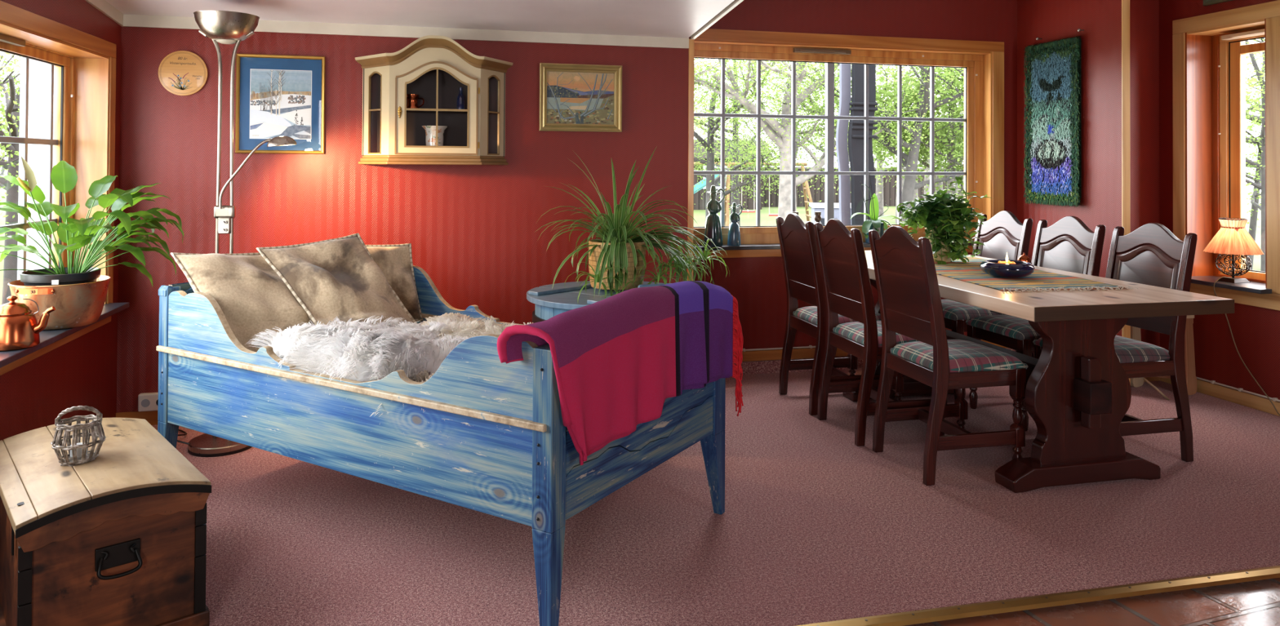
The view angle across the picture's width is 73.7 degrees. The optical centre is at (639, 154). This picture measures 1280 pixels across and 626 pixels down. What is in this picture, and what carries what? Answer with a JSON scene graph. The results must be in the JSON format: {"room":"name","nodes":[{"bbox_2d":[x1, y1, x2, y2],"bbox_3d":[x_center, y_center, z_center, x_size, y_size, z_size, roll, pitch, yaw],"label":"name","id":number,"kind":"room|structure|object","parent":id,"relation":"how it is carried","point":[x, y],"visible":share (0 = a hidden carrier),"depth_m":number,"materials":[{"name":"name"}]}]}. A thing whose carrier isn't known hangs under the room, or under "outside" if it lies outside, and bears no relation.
{"room":"traditional dwelling","nodes":[
{"label":"traditional dwelling","id":0,"kind":"room"},
{"bbox_2d":[26,58,55,270],"bbox_3d":[-2.860,0.134,4.078,0.170,3.600,0.080,0,-1,-14],"label":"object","id":1,"kind":"structure","parent":0,"point":[37,70],"depth_m":4.05,"materials":[{"name":"white"}]},
{"bbox_2d":[0,0,121,440],"bbox_3d":[-1.825,-0.039,0.946,0.100,2.720,6.700,0,-1,-14],"label":"wall","id":2,"kind":"structure","parent":0,"point":[82,371],"depth_m":3.67,"materials":[{"name":"paint"}]},
{"bbox_2d":[0,0,128,375],"bbox_3d":[-2.283,0.118,2.847,0.290,1.328,2.546,0,-1,-14],"label":"window","id":3,"kind":"structure","parent":2,"relation":"in","point":[81,88],"depth_m":3.90,"materials":[{"name":"orange wood"}]},
{"bbox_2d":[0,33,25,46],"bbox_3d":[-2.349,-0.456,2.846,0.028,0.025,1.230,0,-1,-14],"label":"vent","id":4,"kind":"object","parent":3,"relation":"attached to","point":[6,40],"depth_m":3.35,"materials":[{"name":"gold metal"}]},
{"bbox_2d":[0,295,55,351],"bbox_3d":[-2.249,0.600,3.070,0.199,0.184,0.168,0,-1,22],"label":"copper kettle","id":5,"kind":"object","parent":3,"relation":"on","point":[20,328],"visible":1,"depth_m":3.04,"materials":[{"name":"orange metal"}]},
{"bbox_2d":[8,275,111,330],"bbox_3d":[-2.373,0.606,3.497,0.352,0.183,0.352,0,-1,-14],"label":"copper pan","id":6,"kind":"object","parent":3,"relation":"on","point":[81,304],"visible":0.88,"depth_m":3.39,"materials":[{"name":"brown"}]},
{"bbox_2d":[0,156,184,286],"bbox_3d":[-2.321,0.336,3.542,0.743,0.655,0.671,1,-1,-35],"label":"peace lily","id":7,"kind":"object","parent":6,"relation":"in","point":[77,233],"visible":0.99,"depth_m":3.51,"materials":[{"name":"plant"}]},
{"bbox_2d":[19,266,101,285],"bbox_3d":[-2.373,0.570,3.497,0.276,0.187,0.276,0,-1,-14],"label":"pot","id":8,"kind":"object","parent":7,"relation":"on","point":[55,276],"depth_m":3.43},
{"bbox_2d":[84,0,124,26],"bbox_3d":[-1.765,-1.016,0.971,0.012,0.691,6.700,0,-1,-14],"label":"trim","id":9,"kind":"structure","parent":2,"relation":"attached to","point":[102,6],"depth_m":4.02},
{"bbox_2d":[116,26,689,412],"bbox_3d":[-1.202,0.060,4.596,3.035,2.620,0.100,0,-1,-14],"label":"wall","id":10,"kind":"structure","parent":0,"point":[472,228],"depth_m":4.51,"materials":[{"name":"paint"}]},
{"bbox_2d":[115,410,158,425],"bbox_3d":[-1.155,1.315,4.535,2.920,0.070,0.014,0,-1,-14],"label":"baseboard","id":11,"kind":"structure","parent":10,"relation":"attached to","point":[151,417],"depth_m":4.21,"materials":[{"name":"orange wood"}]},
{"bbox_2d":[137,392,158,411],"bbox_3d":[-2.402,1.221,4.219,0.135,0.085,0.036,0,-1,-14],"label":"wall socket","id":12,"kind":"object","parent":10,"relation":"attached to","point":[147,402],"visible":0.6,"depth_m":4.20,"materials":[{"name":"white plastic"}]},
{"bbox_2d":[141,399,150,407],"bbox_3d":[-2.430,1.221,4.195,0.040,0.040,0.003,0,-1,-14],"label":"outlet","id":13,"kind":"object","parent":12,"relation":"attached to","point":[144,402],"depth_m":4.19,"materials":[{"name":"grey"}]},
{"bbox_2d":[158,50,208,95],"bbox_3d":[-2.288,-0.408,4.275,0.226,0.226,0.014,0,-1,-14],"label":"wall plate","id":14,"kind":"object","parent":10,"relation":"attached to","point":[181,73],"visible":1,"depth_m":4.27,"materials":[{"name":"brown wood"}]},
{"bbox_2d":[235,53,325,154],"bbox_3d":[-1.842,-0.258,4.378,0.425,0.505,0.022,0,-1,-14],"label":"framed print","id":15,"kind":"object","parent":10,"relation":"attached to","point":[277,95],"visible":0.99,"depth_m":4.38,"materials":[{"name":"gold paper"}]},
{"bbox_2d":[249,69,311,138],"bbox_3d":[-1.842,-0.258,4.379,0.290,0.350,0.002,0,-1,-14],"label":"painting","id":16,"kind":"object","parent":15,"relation":"attached to","point":[280,100],"depth_m":4.38,"materials":[{"name":"paint"}]},
{"bbox_2d":[123,13,688,48],"bbox_3d":[-1.141,-0.653,4.561,2.926,0.062,0.012,0,-1,-14],"label":"trim","id":17,"kind":"structure","parent":10,"relation":"attached to","point":[129,20],"depth_m":4.55,"materials":[{"name":"wood"}]},
{"bbox_2d":[355,35,512,164],"bbox_3d":[-1.069,-0.278,4.460,0.824,0.660,0.247,0,-1,-14],"label":"display cabinet","id":18,"kind":"object","parent":10,"relation":"attached to","point":[433,68],"visible":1,"depth_m":4.43,"materials":[{"name":"beige paint"}]},
{"bbox_2d":[406,93,424,108],"bbox_3d":[-1.177,-0.273,4.432,0.088,0.078,0.076,0,-1,22],"label":"copper tankard","id":19,"kind":"object","parent":18,"relation":"on","point":[411,103],"visible":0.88,"depth_m":4.41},
{"bbox_2d":[421,125,447,146],"bbox_3d":[-1.073,-0.076,4.459,0.134,0.145,0.134,0,-1,-14],"label":"porcelain vase","id":20,"kind":"object","parent":18,"relation":"on","point":[430,131],"visible":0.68,"depth_m":4.42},
{"bbox_2d":[457,87,465,109],"bbox_3d":[-0.948,-0.294,4.523,0.046,0.125,0.045,0,-1,-14],"label":"bottle","id":21,"kind":"object","parent":18,"relation":"on","point":[460,98],"visible":0.92,"depth_m":4.51,"materials":[{"name":"glass"}]},
{"bbox_2d":[538,62,622,132],"bbox_3d":[-0.328,-0.315,4.742,0.462,0.372,0.030,0,-1,-14],"label":"oil painting","id":22,"kind":"object","parent":10,"relation":"attached to","point":[573,97],"visible":1,"depth_m":4.75,"materials":[{"name":"multicoloured paint"}]},
{"bbox_2d":[105,0,734,38],"bbox_3d":[-0.400,-1.058,1.304,3.020,0.702,6.900,0,-1,-14],"label":"ceiling","id":23,"kind":"structure","parent":0,"point":[646,18],"depth_m":4.28,"materials":[{"name":"white paint"}]},
{"bbox_2d":[588,238,645,289],"bbox_3d":[-0.116,0.546,4.288,0.288,0.229,0.288,0,-1,-14],"label":"basket","id":24,"kind":"object","parent":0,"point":[594,245],"depth_m":4.19,"materials":[{"name":"wicker"}]},
{"bbox_2d":[151,368,1279,625],"bbox_3d":[0.672,1.354,3.210,5.845,0.020,4.150,0,-1,-14],"label":"floor","id":25,"kind":"structure","parent":0,"point":[815,526],"depth_m":3.03,"materials":[{"name":"carpet"}]},
{"bbox_2d":[0,417,211,625],"bbox_3d":[-1.625,1.102,2.528,0.449,0.441,0.800,1,-1,-42],"label":"trunk","id":26,"kind":"object","parent":25,"relation":"on","point":[118,537],"visible":0.99,"depth_m":2.30,"materials":[{"name":"brown wood"}]},
{"bbox_2d":[50,405,106,466],"bbox_3d":[-1.620,0.801,2.463,0.134,0.173,0.134,1,-1,-29],"label":"wicker lantern","id":27,"kind":"object","parent":26,"relation":"on","point":[77,451],"visible":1,"depth_m":2.44,"materials":[{"name":"grey wicker"}]},
{"bbox_2d":[177,433,252,457],"label":"lamp base","id":28,"kind":"object","parent":25,"relation":"on","point":[205,445],"depth_m":3.81,"materials":[{"name":"brown metal"}]},
{"bbox_2d":[193,10,297,253],"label":"floor lamp","id":29,"kind":"object","parent":25,"relation":"on","point":[225,27],"depth_m":3.91,"materials":[{"name":"silver metal"}]},
{"bbox_2d":[217,217,231,234],"bbox_3d":[-1.900,0.325,3.894,0.055,0.075,0.043,0,-1,-14],"label":"switch plate","id":30,"kind":"object","parent":29,"relation":"attached to","point":[224,224],"depth_m":3.90,"materials":[{"name":"white plastic"}]},
{"bbox_2d":[215,39,236,44],"bbox_3d":[-1.903,-0.521,3.929,0.100,0.026,0.100,0,-1,-14],"label":"diffuser","id":31,"kind":"object","parent":29,"relation":"attached to","point":[221,41],"depth_m":3.90,"materials":[{"name":"white glass"}]},
{"bbox_2d":[155,265,725,625],"bbox_3d":[-0.762,0.893,3.239,1.885,0.885,1.099,0,-1,31],"label":"daybed","id":32,"kind":"object","parent":25,"relation":"on","point":[491,437],"visible":0.6,"depth_m":2.63,"materials":[{"name":"blue wood"}]},
{"bbox_2d":[170,252,314,351],"bbox_3d":[-1.470,0.586,3.385,0.365,0.425,0.590,0,-1,31],"label":"throw pillow","id":33,"kind":"object","parent":32,"relation":"on","point":[251,296],"visible":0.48,"depth_m":3.27,"materials":[{"name":"fabric"}]},
{"bbox_2d":[256,233,417,326],"bbox_3d":[-1.230,0.569,3.544,0.440,0.445,0.511,0,-1,31],"label":"throw pillow","id":34,"kind":"object","parent":32,"relation":"on","point":[340,277],"visible":0.73,"depth_m":3.50,"materials":[{"name":"fabric"}]},
{"bbox_2d":[244,315,472,382],"bbox_3d":[-0.885,0.714,3.096,0.812,0.275,0.964,1,-1,-45],"label":"sheepskin","id":35,"kind":"object","parent":32,"relation":"on","point":[354,350],"visible":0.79,"depth_m":2.88,"materials":[{"name":"white fur"}]},
{"bbox_2d":[365,243,423,321],"bbox_3d":[-1.197,0.599,3.862,0.459,0.414,0.220,1,-1,-40],"label":"throw pillow","id":36,"kind":"object","parent":32,"relation":"on","point":[395,261],"visible":0.27,"depth_m":3.94,"materials":[{"name":"fabric"}]},
{"bbox_2d":[369,312,533,417],"bbox_3d":[-0.551,0.738,3.079,1.270,0.240,1.096,0,-1,31],"label":"sheepskin","id":37,"kind":"object","parent":32,"relation":"on","point":[462,326],"visible":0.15,"depth_m":3.27,"materials":[{"name":"white fur"}]},
{"bbox_2d":[497,280,743,465],"bbox_3d":[0.003,0.702,2.778,0.211,0.550,1.180,0,-1,31],"label":"blanket","id":38,"kind":"object","parent":32,"relation":"on","point":[617,359],"visible":0.99,"depth_m":2.57,"materials":[{"name":"fabric"}]},
{"bbox_2d":[526,280,671,323],"bbox_3d":[-0.140,0.979,4.226,0.840,0.745,0.840,0,-1,-14],"label":"wooden tub","id":39,"kind":"object","parent":25,"relation":"on","point":[549,303],"visible":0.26,"depth_m":4.07,"materials":[{"name":"blue"}]},
{"bbox_2d":[536,146,729,299],"bbox_3d":[-0.012,0.433,4.251,1.073,0.953,0.746,0,-1,-14],"label":"spider plant","id":40,"kind":"object","parent":39,"relation":"on","point":[616,260],"visible":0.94,"depth_m":4.19,"materials":[{"name":"green plant"}]},
{"bbox_2d":[776,213,890,415],"bbox_3d":[1.066,0.843,4.718,0.504,1.043,0.444,0,-1,-13],"label":"dining chair","id":41,"kind":"object","parent":25,"relation":"on","point":[797,241],"visible":0.54,"depth_m":4.66,"materials":[{"name":"brown wood"}]},
{"bbox_2d":[792,306,880,324],"bbox_3d":[1.112,0.885,4.728,0.409,0.060,0.442,0,-1,-13],"label":"seat cushion","id":42,"kind":"object","parent":41,"relation":"on","point":[808,315],"depth_m":4.66,"materials":[{"name":"fabric"}]},
{"bbox_2d":[813,218,946,446],"bbox_3d":[1.184,0.838,4.232,0.504,1.043,0.444,0,-1,-13],"label":"dining chair","id":43,"kind":"object","parent":25,"relation":"on","point":[847,291],"visible":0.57,"depth_m":4.15,"materials":[{"name":"brown wood"}]},
{"bbox_2d":[832,320,918,346],"bbox_3d":[1.230,0.879,4.242,0.409,0.060,0.442,0,-1,-13],"label":"seat cushion","id":44,"kind":"object","parent":43,"relation":"on","point":[851,334],"depth_m":4.16,"materials":[{"name":"fabric"}]},
{"bbox_2d":[868,226,1027,485],"bbox_3d":[1.338,0.833,3.748,0.504,1.043,0.444,0,-1,-14],"label":"dining chair","id":45,"kind":"object","parent":25,"relation":"on","point":[910,304],"visible":0.97,"depth_m":3.61,"materials":[{"name":"brown wood"}]},
{"bbox_2d":[889,339,1027,372],"bbox_3d":[1.384,0.874,3.759,0.409,0.060,0.442,0,-1,-14],"label":"seat cushion","id":46,"kind":"object","parent":45,"relation":"on","point":[963,356],"depth_m":3.62,"materials":[{"name":"fabric"}]},
{"bbox_2d":[941,210,1032,399],"bbox_3d":[1.932,0.851,4.989,0.504,1.043,0.444,0,-1,-14],"label":"dining chair","id":47,"kind":"object","parent":25,"relation":"on","point":[1002,233],"visible":0.25,"depth_m":4.93,"materials":[{"name":"brown wood"}]},
{"bbox_2d":[941,299,1006,320],"bbox_3d":[1.885,0.892,4.977,0.409,0.060,0.442,0,-1,-14],"label":"seat cushion","id":48,"kind":"object","parent":47,"relation":"on","point":[953,310],"depth_m":4.79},
{"bbox_2d":[965,216,1105,431],"bbox_3d":[2.059,0.846,4.466,0.504,1.043,0.444,1,-1,-15],"label":"dining chair","id":49,"kind":"object","parent":25,"relation":"on","point":[1068,245],"visible":0.45,"depth_m":4.45,"materials":[{"name":"brown wood"}]},
{"bbox_2d":[965,315,1041,340],"bbox_3d":[2.013,0.886,4.453,0.409,0.060,0.442,1,-1,-15],"label":"seat cushion","id":50,"kind":"object","parent":49,"relation":"on","point":[1006,326],"depth_m":4.38,"materials":[{"name":"fabric"}]},
{"bbox_2d":[795,565,1279,625],"bbox_3d":[1.871,1.342,2.715,3.800,0.012,0.060,0,-1,-13],"label":"trim","id":51,"kind":"structure","parent":25,"relation":"on","point":[908,618],"depth_m":2.56,"materials":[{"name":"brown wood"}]},
{"bbox_2d":[842,250,1234,493],"bbox_3d":[1.654,0.970,4.246,0.912,0.785,2.054,0,-1,-14],"label":"dining table","id":52,"kind":"object","parent":25,"relation":"on","point":[1077,396],"visible":0.63,"depth_m":3.49,"materials":[{"name":"brown wood"}]},
{"bbox_2d":[1017,252,1031,263],"bbox_3d":[1.995,0.545,4.431,0.076,0.073,0.076,0,-1,-14],"label":"bell","id":53,"kind":"object","parent":52,"relation":"on","point":[1022,258],"visible":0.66,"depth_m":4.41,"materials":[{"name":"orange metal"}]},
{"bbox_2d":[934,256,1138,292],"bbox_3d":[1.701,0.569,4.194,0.618,0.015,1.288,0,-1,-9],"label":"table runner","id":54,"kind":"object","parent":52,"relation":"on","point":[971,272],"visible":0.79,"depth_m":3.87,"materials":[{"name":"fabric"}]},
{"bbox_2d":[891,176,991,264],"bbox_3d":[1.622,0.359,4.605,0.456,0.481,0.461,0,-1,36],"label":"trailing plant","id":55,"kind":"object","parent":54,"relation":"on","point":[942,216],"visible":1,"depth_m":4.53,"materials":[{"name":"green plant"}]},
{"bbox_2d":[979,259,1035,278],"bbox_3d":[1.714,0.534,3.987,0.238,0.068,0.238,0,-1,-14],"label":"bowl","id":56,"kind":"object","parent":54,"relation":"on","point":[991,267],"visible":0.96,"depth_m":3.90,"materials":[{"name":"ceramic"}]},
{"bbox_2d":[998,252,1015,263],"bbox_3d":[1.715,0.501,3.988,0.078,0.087,0.079,0,-1,-14],"label":"candle","id":57,"kind":"object","parent":56,"relation":"in","point":[1006,261],"visible":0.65,"depth_m":3.98,"materials":[{"name":"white wax"}]},
{"bbox_2d":[1032,222,1197,462],"bbox_3d":[2.185,0.840,3.949,0.504,1.043,0.444,0,-1,-14],"label":"dining chair","id":58,"kind":"object","parent":25,"relation":"on","point":[1151,255],"visible":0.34,"depth_m":3.81,"materials":[{"name":"brown wood"}]},
{"bbox_2d":[1032,335,1169,363],"bbox_3d":[2.138,0.881,3.938,0.409,0.060,0.442,0,-1,-14],"label":"seat cushion","id":59,"kind":"object","parent":58,"relation":"on","point":[1127,350],"depth_m":3.77,"materials":[{"name":"fabric"}]},
{"bbox_2d":[1130,315,1196,400],"bbox_3d":[3.040,1.121,4.976,0.329,0.524,0.344,0,-1,-14],"label":"wooden stool","id":60,"kind":"object","parent":25,"relation":"on","point":[1189,357],"visible":0.47,"depth_m":4.91,"materials":[{"name":"brown wood"}]},
{"bbox_2d":[693,0,1017,374],"bbox_3d":[1.669,-0.111,5.636,3.043,3.020,0.112,0,-1,-14],"label":"wall","id":61,"kind":"structure","parent":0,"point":[757,284],"depth_m":5.50,"materials":[{"name":"paint"}]},
{"bbox_2d":[693,28,1004,258],"bbox_3d":[1.336,-0.062,5.577,2.290,1.421,0.200,0,-1,-14],"label":"window","id":62,"kind":"structure","parent":61,"relation":"attached to","point":[982,62],"depth_m":5.64,"materials":[{"name":"orange wood"}]},
{"bbox_2d":[703,185,724,246],"bbox_3d":[0.456,0.378,5.309,0.121,0.375,0.121,0,-1,31],"label":"ceramic figurine","id":63,"kind":"object","parent":62,"relation":"on","point":[713,229],"visible":0.98,"depth_m":5.28,"materials":[{"name":"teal ceramic"}]},
{"bbox_2d":[727,202,742,245],"bbox_3d":[0.590,0.432,5.341,0.086,0.268,0.086,0,-1,31],"label":"ceramic figurine","id":64,"kind":"object","parent":62,"relation":"on","point":[734,233],"visible":1,"depth_m":5.32,"materials":[{"name":"blue ceramic"}]},
{"bbox_2d":[813,211,821,223],"bbox_3d":[1.138,0.467,5.464,0.058,0.208,0.058,0,-1,-14],"label":"pepper grinder","id":65,"kind":"object","parent":62,"relation":"on","point":[817,217],"visible":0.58,"depth_m":5.45,"materials":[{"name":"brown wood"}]},
{"bbox_2d":[793,48,851,54],"bbox_3d":[1.188,-0.673,5.553,0.400,0.027,0.030,0,-1,-14],"label":"vent","id":66,"kind":"object","parent":62,"relation":"attached to","point":[796,51],"depth_m":5.55,"materials":[{"name":"gold metal"}]},
{"bbox_2d":[850,173,897,243],"bbox_3d":[1.528,0.346,5.525,0.320,0.455,0.169,1,-1,-35],"label":"orchid","id":67,"kind":"object","parent":62,"relation":"on","point":[877,224],"visible":0.88,"depth_m":5.52,"materials":[{"name":"green plant"}]},
{"bbox_2d":[733,339,1006,361],"bbox_3d":[1.394,1.258,5.509,2.413,0.080,0.020,0,-1,-14],"label":"baseboard","id":68,"kind":"structure","parent":61,"relation":"attached to","point":[797,353],"depth_m":5.38,"materials":[{"name":"orange wood"}]},
{"bbox_2d":[1017,0,1121,336],"bbox_3d":[2.699,-0.108,5.383,0.040,3.020,0.910,0,-1,-14],"label":"wall partition","id":69,"kind":"structure","parent":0,"point":[1050,20],"depth_m":5.17,"materials":[{"name":"paint"}]},
{"bbox_2d":[1022,28,1084,206],"bbox_3d":[2.635,-0.223,5.449,0.048,1.093,0.505,0,-1,-14],"label":"wall hanging","id":70,"kind":"object","parent":69,"relation":"attached to","point":[1054,146],"depth_m":5.42,"materials":[{"name":"fabric"}]},
{"bbox_2d":[1121,0,1130,384],"bbox_3d":[2.811,-0.123,4.936,0.050,3.000,0.012,0,-1,-14],"label":"trim","id":71,"kind":"structure","parent":69,"relation":"attached to","point":[1126,181],"depth_m":4.93,"materials":[{"name":"brown wood"}]},
{"bbox_2d":[903,577,1279,625],"bbox_3d":[1.020,1.398,1.776,6.045,0.099,7.200,0,-1,-14],"label":"floor tiles","id":72,"kind":"structure","parent":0,"point":[1256,602],"depth_m":2.54,"materials":[{"name":"wood"}]},
{"bbox_2d":[1129,0,1159,346],"bbox_3d":[3.023,-0.108,5.262,0.532,3.020,0.100,0,-1,-14],"label":"wall","id":73,"kind":"structure","parent":0,"point":[1144,14],"depth_m":5.23,"materials":[{"name":"paint"}]},
{"bbox_2d":[1143,377,1159,382],"bbox_3d":[2.984,1.345,5.178,0.422,0.072,0.014,0,-1,-14],"label":"baseboard","id":74,"kind":"structure","parent":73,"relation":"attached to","point":[1149,379],"depth_m":5.20,"materials":[{"name":"brown wood"}]},
{"bbox_2d":[1159,0,1279,402],"bbox_3d":[3.994,-0.141,2.181,0.100,3.020,6.347,0,-1,-14],"label":"wall","id":75,"kind":"structure","parent":0,"point":[1255,331],"depth_m":4.86,"materials":[{"name":"paint"}]},
{"bbox_2d":[1203,0,1233,5],"bbox_3d":[3.374,-1.096,4.486,0.026,0.460,0.930,0,-1,-14],"label":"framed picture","id":76,"kind":"object","parent":75,"relation":"attached to","point":[1206,2],"visible":1,"depth_m":4.87,"materials":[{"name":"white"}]},
{"bbox_2d":[1160,377,1279,416],"bbox_3d":[3.928,1.304,2.148,0.020,0.090,6.347,0,-1,-14],"label":"baseboard","id":77,"kind":"structure","parent":75,"relation":"attached to","point":[1237,396],"depth_m":4.72,"materials":[{"name":"brown wood"}]},
{"bbox_2d":[1172,0,1279,311],"bbox_3d":[3.377,0.006,4.830,0.335,1.635,0.675,0,-1,-14],"label":"window","id":78,"kind":"structure","parent":75,"relation":"in","point":[1209,51],"depth_m":5.02,"materials":[{"name":"brown wood"}]},
{"bbox_2d":[1203,217,1279,415],"bbox_3d":[3.432,0.862,4.443,0.289,1.012,1.041,0,-1,-14],"label":"table lamp","id":79,"kind":"object","parent":78,"relation":"on","point":[1233,238],"visible":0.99,"depth_m":4.76,"materials":[{"name":"fabric"}]},
{"bbox_2d":[1221,28,1264,39],"bbox_3d":[3.447,-0.683,4.824,0.076,0.025,0.330,0,-1,-14],"label":"vent","id":80,"kind":"object","parent":78,"relation":"attached to","point":[1237,33],"depth_m":4.87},
{"bbox_3d":[0.252,-0.076,5.084,0.020,2.920,0.335,0,-1,-14],"label":"wall","id":81,"kind":"structure","parent":0,"visible":0},
{"bbox_2d":[687,39,694,280],"bbox_3d":[0.290,0.348,4.908,0.033,2.028,0.020,0,-1,-14],"label":"trim","id":82,"kind":"structure","parent":81,"relation":"attached to","point":[691,42],"depth_m":4.90,"materials":[{"name":"orange wood"}]},
{"bbox_3d":[1.049,-1.206,1.864,0.018,0.850,7.100,0,-1,-14],"label":"wall","id":83,"kind":"structure","parent":0,"visible":0},
{"bbox_2d":[690,0,743,39],"bbox_3d":[1.095,-1.067,1.667,0.022,0.738,6.700,0,-1,-14],"label":"trim","id":84,"kind":"structure","parent":83,"relation":"attached to","point":[735,2],"depth_m":4.48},
{"label":"outside","id":85,"kind":"structure","parent":0,"visible":0},
{"bbox_2d":[0,186,1261,305],"bbox_3d":[1.909,2.337,34.402,110.000,0.001,90.000,0,-1,-14],"label":"lawn","id":86,"kind":"structure","parent":85,"point":[747,219],"depth_m":30.88,"materials":[{"name":"plant"}]},
{"bbox_2d":[0,61,20,170],"bbox_3d":[-11.168,-0.699,16.455,5.891,5.679,4.512,1,-1,-40],"label":"birch tree","id":87,"kind":"object","parent":86,"relation":"on","point":[17,65],"visible":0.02,"depth_m":16.00,"materials":[{"name":"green plant"}]},
{"bbox_2d":[0,51,21,304],"bbox_3d":[-7.634,-0.318,9.752,4.582,4.790,4.049,0,-1,-1],"label":"birch tree","id":88,"kind":"object","parent":86,"relation":"on","point":[11,113],"visible":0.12,"depth_m":9.59,"materials":[{"name":"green plant"}]},
{"bbox_2d":[693,139,773,209],"bbox_3d":[2.666,0.882,37.690,5.800,3.000,2.800,0,-1,-14],"label":"shed","id":89,"kind":"object","parent":86,"relation":"on","point":[699,203],"visible":0.23,"depth_m":36.78,"materials":[{"name":"grey"}]},
{"bbox_2d":[693,162,813,226],"bbox_3d":[2.579,1.230,24.779,4.994,2.018,1.783,0,-1,2],"label":"swing set","id":90,"kind":"object","parent":86,"relation":"on","point":[700,186],"visible":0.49,"depth_m":24.66,"materials":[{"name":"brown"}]},
{"bbox_2d":[693,58,835,226],"bbox_3d":[3.161,-2.011,26.855,6.716,8.722,6.199,0,-1,15],"label":"birch tree","id":91,"kind":"object","parent":86,"relation":"on","point":[699,121],"visible":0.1,"depth_m":26.75,"materials":[{"name":"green plant"}]},
{"bbox_2d":[693,58,837,222],"bbox_3d":[1.026,-0.758,14.952,4.774,5.898,4.909,0,-1,-14],"label":"birch tree","id":92,"kind":"object","parent":86,"relation":"on","point":[711,180],"visible":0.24,"depth_m":14.87,"materials":[{"name":"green plant"}]},
{"bbox_2d":[693,57,927,220],"bbox_3d":[2.056,-0.845,13.473,5.328,6.046,3.855,1,-1,-30],"label":"birch tree","id":93,"kind":"object","parent":86,"relation":"on","point":[780,134],"visible":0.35,"depth_m":13.20,"materials":[{"name":"green plant"}]},
{"bbox_2d":[735,61,957,194],"bbox_3d":[5.047,-1.408,20.347,5.607,7.376,5.068,0,-1,20],"label":"birch tree","id":94,"kind":"object","parent":86,"relation":"on","point":[886,78],"visible":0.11,"depth_m":20.27,"materials":[{"name":"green plant"}]},
{"bbox_2d":[761,167,963,207],"bbox_3d":[15.399,1.579,41.807,21.700,1.850,0.240,0,-1,-14],"label":"fence","id":95,"kind":"object","parent":86,"relation":"on","point":[889,191],"visible":0.02,"depth_m":40.06,"materials":[{"name":"wood"}]},
{"bbox_2d":[773,62,964,222],"bbox_3d":[4.464,-1.053,14.277,4.421,6.556,6.070,0,-1,23],"label":"birch tree","id":96,"kind":"object","parent":86,"relation":"on","point":[909,185],"visible":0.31,"depth_m":13.58,"materials":[{"name":"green plant"}]},
{"bbox_2d":[872,67,919,216],"bbox_3d":[9.391,-0.481,32.305,3.402,5.868,3.678,0,-1,8],"label":"birch tree","id":97,"kind":"object","parent":86,"relation":"on","point":[880,196],"visible":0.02,"depth_m":32.62,"materials":[{"name":"green plant"}]},
{"bbox_2d":[849,65,964,199],"bbox_3d":[5.330,-0.888,15.026,4.488,6.209,3.932,0,-1,-14],"label":"birch tree","id":98,"kind":"object","parent":86,"relation":"on","point":[957,110],"visible":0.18,"depth_m":14.73,"materials":[{"name":"green plant"}]},
{"bbox_2d":[872,66,944,223],"bbox_3d":[8.911,-0.659,28.681,3.121,6.129,3.164,0,-1,-14],"label":"birch tree","id":99,"kind":"object","parent":86,"relation":"on","point":[889,66],"visible":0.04,"depth_m":28.64,"materials":[{"name":"green plant"}]},
{"bbox_2d":[877,66,944,212],"bbox_3d":[9.855,-0.469,31.327,2.875,5.825,3.696,0,-1,43],"label":"birch tree","id":100,"kind":"object","parent":86,"relation":"on","point":[916,191],"visible":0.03,"depth_m":31.28,"materials":[{"name":"green plant"}]},
{"bbox_2d":[877,66,964,199],"bbox_3d":[9.363,-0.516,27.873,3.185,5.828,4.668,0,-1,16],"label":"birch tree","id":101,"kind":"object","parent":86,"relation":"on","point":[926,169],"visible":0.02,"depth_m":27.39,"materials":[{"name":"green plant"}]},
{"bbox_2d":[919,77,964,193],"bbox_3d":[10.859,-0.823,29.140,2.894,6.489,3.346,1,-1,-40],"label":"birch tree","id":102,"kind":"object","parent":86,"relation":"on","point":[957,188],"visible":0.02,"depth_m":28.94,"materials":[{"name":"green plant"}]},
{"bbox_2d":[935,67,963,194],"bbox_3d":[11.550,-0.666,32.088,3.386,6.257,3.062,1,-1,-32],"label":"birch tree","id":103,"kind":"object","parent":86,"relation":"on","point":[936,176],"visible":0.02,"depth_m":31.99,"materials":[{"name":"green plant"}]},
{"bbox_2d":[1244,38,1264,270],"bbox_3d":[10.081,-0.865,13.717,4.603,6.203,5.532,1,-1,-32],"label":"birch tree","id":104,"kind":"object","parent":86,"relation":"on","point":[1253,220],"visible":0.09,"depth_m":13.85,"materials":[{"name":"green plant"}]},
{"bbox_2d":[1244,39,1264,186],"bbox_3d":[11.902,-2.317,16.258,7.797,9.171,7.782,0,-1,29],"label":"birch tree","id":105,"kind":"object","parent":86,"relation":"on","point":[1251,82],"visible":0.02,"depth_m":16.30,"materials":[{"name":"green plant"}]},
{"bbox_2d":[1244,38,1265,271],"bbox_3d":[9.035,-1.035,12.023,4.719,6.469,5.192,1,-1,-32],"label":"birch tree","id":106,"kind":"object","parent":86,"relation":"on","point":[1262,178],"visible":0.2,"depth_m":12.09,"materials":[{"name":"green plant"}]},
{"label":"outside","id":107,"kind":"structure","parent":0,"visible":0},
{"bbox_3d":[-2.912,1.890,1.329,23.000,0.040,22.000,0,-1,-14],"label":"gravel","id":108,"kind":"object","parent":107,"visible":0},
{"bbox_2d":[808,202,851,225],"bbox_3d":[2.309,1.307,10.016,0.600,1.460,0.440,0,-1,6],"label":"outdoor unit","id":109,"kind":"object","parent":108,"relation":"on","point":[815,206],"visible":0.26,"depth_m":9.84,"materials":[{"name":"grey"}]},
{"bbox_2d":[835,63,877,225],"bbox_3d":[1.892,0.123,7.450,0.332,3.760,0.135,0,-1,-14],"label":"carved post","id":110,"kind":"object","parent":108,"relation":"on","point":[850,188],"visible":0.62,"depth_m":7.43,"materials":[{"name":"wood"}]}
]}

